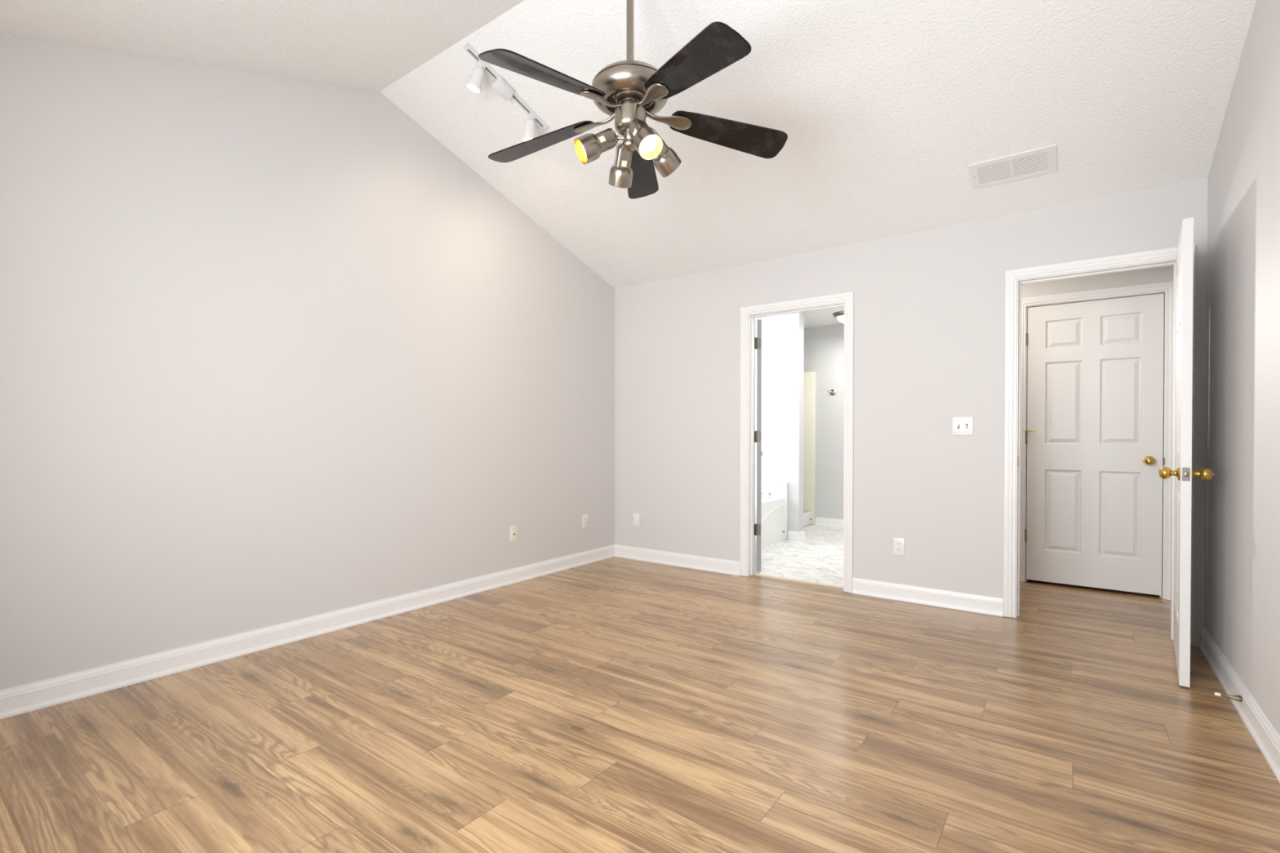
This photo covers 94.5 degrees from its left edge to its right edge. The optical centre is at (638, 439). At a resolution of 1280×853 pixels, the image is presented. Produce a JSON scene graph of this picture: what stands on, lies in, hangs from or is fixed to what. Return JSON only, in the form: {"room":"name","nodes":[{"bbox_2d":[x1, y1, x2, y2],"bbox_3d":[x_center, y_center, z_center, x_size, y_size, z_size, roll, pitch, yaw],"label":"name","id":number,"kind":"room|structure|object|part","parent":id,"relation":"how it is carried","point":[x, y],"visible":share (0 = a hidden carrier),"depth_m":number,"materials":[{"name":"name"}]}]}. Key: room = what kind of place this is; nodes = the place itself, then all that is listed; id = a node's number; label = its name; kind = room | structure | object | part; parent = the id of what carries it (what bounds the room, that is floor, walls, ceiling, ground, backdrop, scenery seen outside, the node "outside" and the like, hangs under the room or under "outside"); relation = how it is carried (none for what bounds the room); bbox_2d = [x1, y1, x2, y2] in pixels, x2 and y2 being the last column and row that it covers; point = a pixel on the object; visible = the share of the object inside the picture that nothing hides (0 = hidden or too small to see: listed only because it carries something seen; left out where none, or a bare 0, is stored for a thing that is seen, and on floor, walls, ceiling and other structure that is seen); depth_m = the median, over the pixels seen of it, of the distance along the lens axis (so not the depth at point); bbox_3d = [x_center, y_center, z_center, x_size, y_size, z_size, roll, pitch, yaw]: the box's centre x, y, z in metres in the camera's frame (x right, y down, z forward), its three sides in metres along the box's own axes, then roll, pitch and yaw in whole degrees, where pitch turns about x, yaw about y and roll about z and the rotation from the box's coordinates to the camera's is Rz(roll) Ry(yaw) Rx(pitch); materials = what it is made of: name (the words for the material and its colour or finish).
{"room":"empty bedroom","nodes":[
{"label":"empty bedroom","id":0,"kind":"room"},
{"bbox_2d":[0,34,614,690],"bbox_3d":[-1.603,-0.511,3.610,0.115,3.173,4.760,0,1,36],"label":"wall","id":1,"kind":"structure","parent":0,"point":[273,352],"depth_m":3.02,"materials":[{"name":"grey paint"}]},
{"bbox_2d":[0,544,615,719],"bbox_3d":[-1.548,1.022,3.582,0.022,0.107,4.530,0,1,36],"label":"baseboard","id":2,"kind":"structure","parent":1,"relation":"attached to","point":[26,698],"depth_m":3.00,"materials":[{"name":"white wood"}]},
{"bbox_2d":[510,525,517,542],"bbox_3d":[-0.928,0.703,4.428,0.016,0.115,0.070,0,1,36],"label":"cable jack","id":3,"kind":"object","parent":1,"relation":"attached to","point":[513,530],"visible":1,"depth_m":4.43,"materials":[{"name":"beige plastic"}]},
{"bbox_2d":[582,514,587,528],"bbox_3d":[-0.453,0.697,5.080,0.009,0.115,0.070,0,1,36],"label":"wall outlet","id":4,"kind":"object","parent":1,"relation":"attached to","point":[585,516],"visible":1,"depth_m":5.07,"materials":[{"name":"white plastic"}]},
{"bbox_2d":[0,0,1256,328],"bbox_3d":[0.549,-1.793,3.776,4.944,0.853,7.595,0,1,36],"label":"ceiling","id":5,"kind":"structure","parent":0,"point":[884,108],"depth_m":2.99,"materials":[{"name":"white paint"}]},
{"bbox_2d":[462,42,547,141],"bbox_3d":[-0.744,-1.926,3.355,0.089,0.324,0.595,0,1,38],"label":"track light","id":6,"kind":"object","parent":5,"relation":"attached to","point":[474,82],"visible":0.89,"depth_m":3.28,"materials":[{"name":"white metal"}]},
{"bbox_3d":[-0.885,-1.897,3.185,0.062,0.026,0.063,0,-17,36],"label":"bulb","id":7,"kind":"part","parent":6,"relation":"part of","materials":[{"name":"white glass"}]},
{"bbox_3d":[-0.872,-1.942,3.192,0.090,0.124,0.077,0,-17,36],"label":"lamp shade","id":8,"kind":"part","parent":6,"relation":"part of","materials":[{"name":"white"}]},
{"bbox_3d":[-0.644,-1.826,3.493,0.074,0.119,0.078,0,0,-2],"label":"lamp shade","id":9,"kind":"part","parent":6,"relation":"part of","materials":[{"name":"white"}]},
{"bbox_2d":[478,0,787,199],"bbox_3d":[-0.067,-1.588,2.428,1.315,0.981,1.291,0,1,36],"label":"ceiling fan","id":10,"kind":"object","parent":5,"relation":"hanging from","point":[629,91],"visible":1,"depth_m":2.39,"materials":[{"name":"black wood"}]},
{"bbox_3d":[-0.425,-1.317,2.618,0.520,0.006,0.162,-8,12,23],"label":"blade","id":11,"kind":"part","parent":10,"relation":"part of","materials":[{"name":"black wood"}]},
{"bbox_3d":[-0.324,-1.313,2.137,0.162,0.006,0.520,19,20,40],"label":"blade","id":12,"kind":"part","parent":10,"relation":"part of","materials":[{"name":"black wood"}]},
{"bbox_3d":[-0.081,-1.249,2.449,0.056,0.020,0.020,0,0,0],"label":"swivel arm","id":13,"kind":"part","parent":10,"relation":"part of","materials":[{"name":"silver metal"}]},
{"bbox_3d":[-0.033,-1.254,2.449,0.053,0.042,0.053,0,1,36],"label":"light stem","id":14,"kind":"part","parent":10,"relation":"part of","materials":[{"name":"silver metal"}]},
{"bbox_3d":[0.007,-1.319,2.873,0.162,0.006,0.520,-14,-8,4],"label":"blade","id":15,"kind":"part","parent":10,"relation":"part of","materials":[{"name":"black wood"}]},
{"bbox_3d":[0.035,-1.163,2.309,0.070,0.062,0.083,0,1,36],"label":"bulb","id":16,"kind":"part","parent":10,"relation":"part of","materials":[{"name":"white glass"}]},
{"bbox_3d":[0.184,-1.312,2.081,0.162,0.006,0.520,16,-1,-31],"label":"blade","id":17,"kind":"part","parent":10,"relation":"part of","materials":[{"name":"black wood"}]},
{"bbox_3d":[0.383,-1.316,2.541,0.520,0.006,0.162,7,-15,-13],"label":"blade","id":18,"kind":"part","parent":10,"relation":"part of","materials":[{"name":"black wood"}]},
{"bbox_2d":[832,311,844,323],"bbox_3d":[2.291,-1.334,6.481,0.304,0.110,0.304,0,1,36],"label":"bathroom light","id":19,"kind":"object","parent":5,"relation":"attached to","point":[839,315],"visible":0.3,"depth_m":6.43,"materials":[{"name":"white glass"}]},
{"bbox_3d":[2.291,-1.316,6.481,0.226,0.073,0.226,0,1,36],"label":"lamp shade","id":20,"kind":"part","parent":19,"relation":"part of","materials":[{"name":"white glass"}]},
{"bbox_2d":[968,144,1057,189],"bbox_3d":[2.045,-1.486,3.238,0.400,0.072,0.203,0,1,36],"label":"ceiling vent","id":21,"kind":"object","parent":5,"relation":"in","point":[1041,161],"visible":1,"depth_m":3.23,"materials":[{"name":"white plastic"}]},
{"bbox_2d":[0,524,1279,852],"bbox_3d":[0.530,1.083,3.855,4.849,0.020,7.530,0,1,36],"label":"floor","id":22,"kind":"structure","parent":0,"point":[615,704],"depth_m":2.18,"materials":[{"name":"brown wood"}]},
{"bbox_2d":[760,480,787,548],"bbox_3d":[0.536,0.751,6.149,1.537,0.605,1.439,0,1,36],"label":"bathtub","id":23,"kind":"object","parent":22,"relation":"on","point":[774,494],"visible":0.2,"depth_m":6.11,"materials":[{"name":"white ceramic"}]},
{"bbox_2d":[754,573,843,588],"bbox_3d":[1.214,1.065,4.484,0.731,0.006,0.038,0,1,36],"label":"threshold","id":24,"kind":"object","parent":22,"relation":"on","point":[755,574],"visible":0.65,"depth_m":4.47,"materials":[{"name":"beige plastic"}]},
{"bbox_2d":[803,371,815,527],"bbox_3d":[1.185,0.101,7.381,1.707,1.885,1.056,0,1,36],"label":"shower stall","id":25,"kind":"object","parent":22,"relation":"on","point":[809,401],"visible":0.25,"depth_m":7.32,"materials":[{"name":"beige plastic"}]},
{"bbox_2d":[755,311,804,539],"bbox_3d":[0.931,-0.172,6.829,1.960,2.440,0.130,0,1,36],"label":"wall","id":26,"kind":"structure","parent":0,"point":[783,335],"depth_m":6.29,"materials":[{"name":"grey paint"}]},
{"bbox_2d":[787,530,805,541],"bbox_3d":[1.633,1.007,6.323,0.262,0.091,0.173,0,1,36],"label":"baseboard","id":27,"kind":"structure","parent":26,"relation":"attached to","point":[792,535],"depth_m":6.23,"materials":[{"name":"white wood"}]},
{"bbox_2d":[804,323,844,519],"bbox_3d":[2.114,-0.177,7.415,3.170,2.440,0.100,0,1,36],"label":"wall","id":28,"kind":"structure","parent":0,"point":[824,345],"depth_m":7.21,"materials":[{"name":"grey paint"}]},
{"bbox_2d":[814,517,843,527],"bbox_3d":[2.722,1.002,6.902,1.340,0.091,0.022,0,1,36],"label":"baseboard","id":29,"kind":"structure","parent":28,"relation":"attached to","point":[819,521],"depth_m":7.19,"materials":[{"name":"white wood"}]},
{"bbox_2d":[827,389,835,395],"bbox_3d":[2.341,-0.577,7.158,0.091,0.074,0.039,0,1,36],"label":"robe hook","id":30,"kind":"object","parent":28,"relation":"attached to","point":[833,392],"visible":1,"depth_m":7.15,"materials":[{"name":"silver metal"}]},
{"bbox_2d":[614,177,1208,645],"bbox_3d":[1.402,-0.151,4.287,3.929,2.440,0.115,0,1,36],"label":"wall","id":31,"kind":"structure","parent":0,"point":[929,305],"depth_m":3.97,"materials":[{"name":"grey paint"}]},
{"bbox_2d":[633,513,639,526],"bbox_3d":[-0.016,0.709,5.260,0.070,0.115,0.008,0,1,36],"label":"blank plate","id":32,"kind":"object","parent":31,"relation":"attached to","point":[636,516],"visible":1,"depth_m":5.25,"materials":[{"name":"white plastic"}]},
{"bbox_2d":[614,544,740,575],"bbox_3d":[0.290,1.010,5.029,1.269,0.107,0.022,0,1,36],"label":"baseboard","id":33,"kind":"structure","parent":31,"relation":"attached to","point":[699,562],"depth_m":4.98,"materials":[{"name":"white wood"}]},
{"bbox_2d":[754,319,762,571],"bbox_3d":[1.008,0.043,5.052,0.143,2.005,0.747,0,0,8],"label":"door","id":34,"kind":"structure","parent":31,"relation":"in","point":[757,340],"depth_m":4.71,"materials":[{"name":"white wood"}]},
{"bbox_2d":[740,291,853,592],"bbox_3d":[1.191,0.016,4.443,0.867,2.103,0.152,0,1,36],"label":"door frame","id":35,"kind":"structure","parent":31,"relation":"attached to","point":[748,314],"depth_m":4.54,"materials":[{"name":"white wood"}]},
{"bbox_2d":[893,537,904,555],"bbox_3d":[1.745,0.714,3.964,0.070,0.115,0.009,0,1,36],"label":"wall outlet","id":36,"kind":"object","parent":31,"relation":"attached to","point":[898,543],"visible":1,"depth_m":3.96,"materials":[{"name":"white plastic"}]},
{"bbox_2d":[896,547,902,551],"bbox_3d":[1.744,0.734,3.963,0.035,0.028,0.004,0,1,36],"label":"receptacle","id":37,"kind":"object","parent":36,"relation":"attached to","point":[898,549],"depth_m":3.96,"materials":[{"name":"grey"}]},
{"bbox_2d":[896,541,902,546],"bbox_3d":[1.744,0.695,3.962,0.035,0.028,0.004,0,1,36],"label":"receptacle","id":38,"kind":"object","parent":36,"relation":"attached to","point":[898,543],"depth_m":3.96,"materials":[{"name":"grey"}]},
{"bbox_2d":[852,577,1003,617],"bbox_3d":[1.862,1.019,3.874,0.899,0.107,0.022,0,1,36],"label":"baseboard","id":39,"kind":"structure","parent":31,"relation":"attached to","point":[981,604],"depth_m":3.84,"materials":[{"name":"white wood"}]},
{"bbox_2d":[952,417,973,435],"bbox_3d":[2.044,-0.087,3.732,0.117,0.115,0.019,0,1,36],"label":"light switch","id":40,"kind":"object","parent":31,"relation":"attached to","point":[961,425],"visible":1,"depth_m":3.73,"materials":[{"name":"white plastic"}]},
{"bbox_2d":[1003,244,1195,645],"bbox_3d":[2.606,0.025,3.403,0.849,2.101,0.152,0,1,36],"label":"door frame","id":41,"kind":"structure","parent":31,"relation":"attached to","point":[1014,278],"depth_m":3.56,"materials":[{"name":"white wood"}]},
{"bbox_2d":[1158,217,1214,687],"bbox_3d":[2.615,0.054,2.841,0.183,2.034,0.739,0,1,41],"label":"door","id":42,"kind":"structure","parent":31,"relation":"in","point":[1184,473],"depth_m":2.58,"materials":[{"name":"white wood"}]},
{"bbox_3d":[2.385,0.148,2.660,0.071,0.064,0.064,0,1,41],"label":"knob","id":43,"kind":"part","parent":42,"relation":"part of","materials":[{"name":"gold metal"}]},
{"bbox_3d":[2.380,0.149,2.572,0.025,0.058,0.002,0,1,41],"label":"latch plate","id":44,"kind":"part","parent":42,"relation":"part of","materials":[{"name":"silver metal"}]},
{"bbox_3d":[2.466,0.149,2.591,0.071,0.064,0.064,0,1,41],"label":"knob","id":45,"kind":"part","parent":42,"relation":"part of","materials":[{"name":"gold metal"}]},
{"bbox_2d":[1021,265,1173,297],"bbox_3d":[2.949,-0.152,4.475,1.659,2.440,0.115,0,1,36],"label":"wall","id":46,"kind":"structure","parent":0,"point":[1159,274],"depth_m":4.17,"materials":[{"name":"grey paint"}]},
{"bbox_2d":[1022,293,1164,595],"bbox_3d":[3.194,0.030,4.210,0.810,2.036,0.106,0,1,36],"label":"door","id":47,"kind":"structure","parent":46,"relation":"in","point":[1094,433],"depth_m":4.19,"materials":[{"name":"white wood"}]},
{"bbox_3d":[3.454,0.142,3.998,0.064,0.064,0.071,0,1,36],"label":"knob","id":48,"kind":"part","parent":47,"relation":"part of","materials":[{"name":"gold metal"}]},
{"bbox_2d":[1019,280,1173,599],"bbox_3d":[3.248,0.003,4.245,0.910,2.131,0.134,0,1,36],"label":"door frame","id":49,"kind":"structure","parent":46,"relation":"attached to","point":[1166,287],"depth_m":4.03,"materials":[{"name":"white wood"}]},
{"bbox_2d":[1204,0,1279,737],"bbox_3d":[1.655,-0.491,1.215,0.115,3.173,4.760,0,1,36],"label":"wall","id":50,"kind":"structure","parent":0,"point":[1242,604],"depth_m":2.34,"materials":[{"name":"grey paint"}]},
{"bbox_2d":[1198,626,1279,782],"bbox_3d":[1.600,1.041,1.268,0.022,0.107,4.530,0,1,36],"label":"baseboard","id":51,"kind":"structure","parent":50,"relation":"attached to","point":[1268,740],"depth_m":2.29,"materials":[{"name":"white wood"}]},
{"bbox_2d":[1214,692,1242,702],"bbox_3d":[2.355,1.023,2.364,0.078,0.025,0.027,0,1,36],"label":"door stop","id":52,"kind":"object","parent":51,"relation":"attached to","point":[1239,697],"visible":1,"depth_m":2.36,"materials":[{"name":"gold metal"}]}
]}

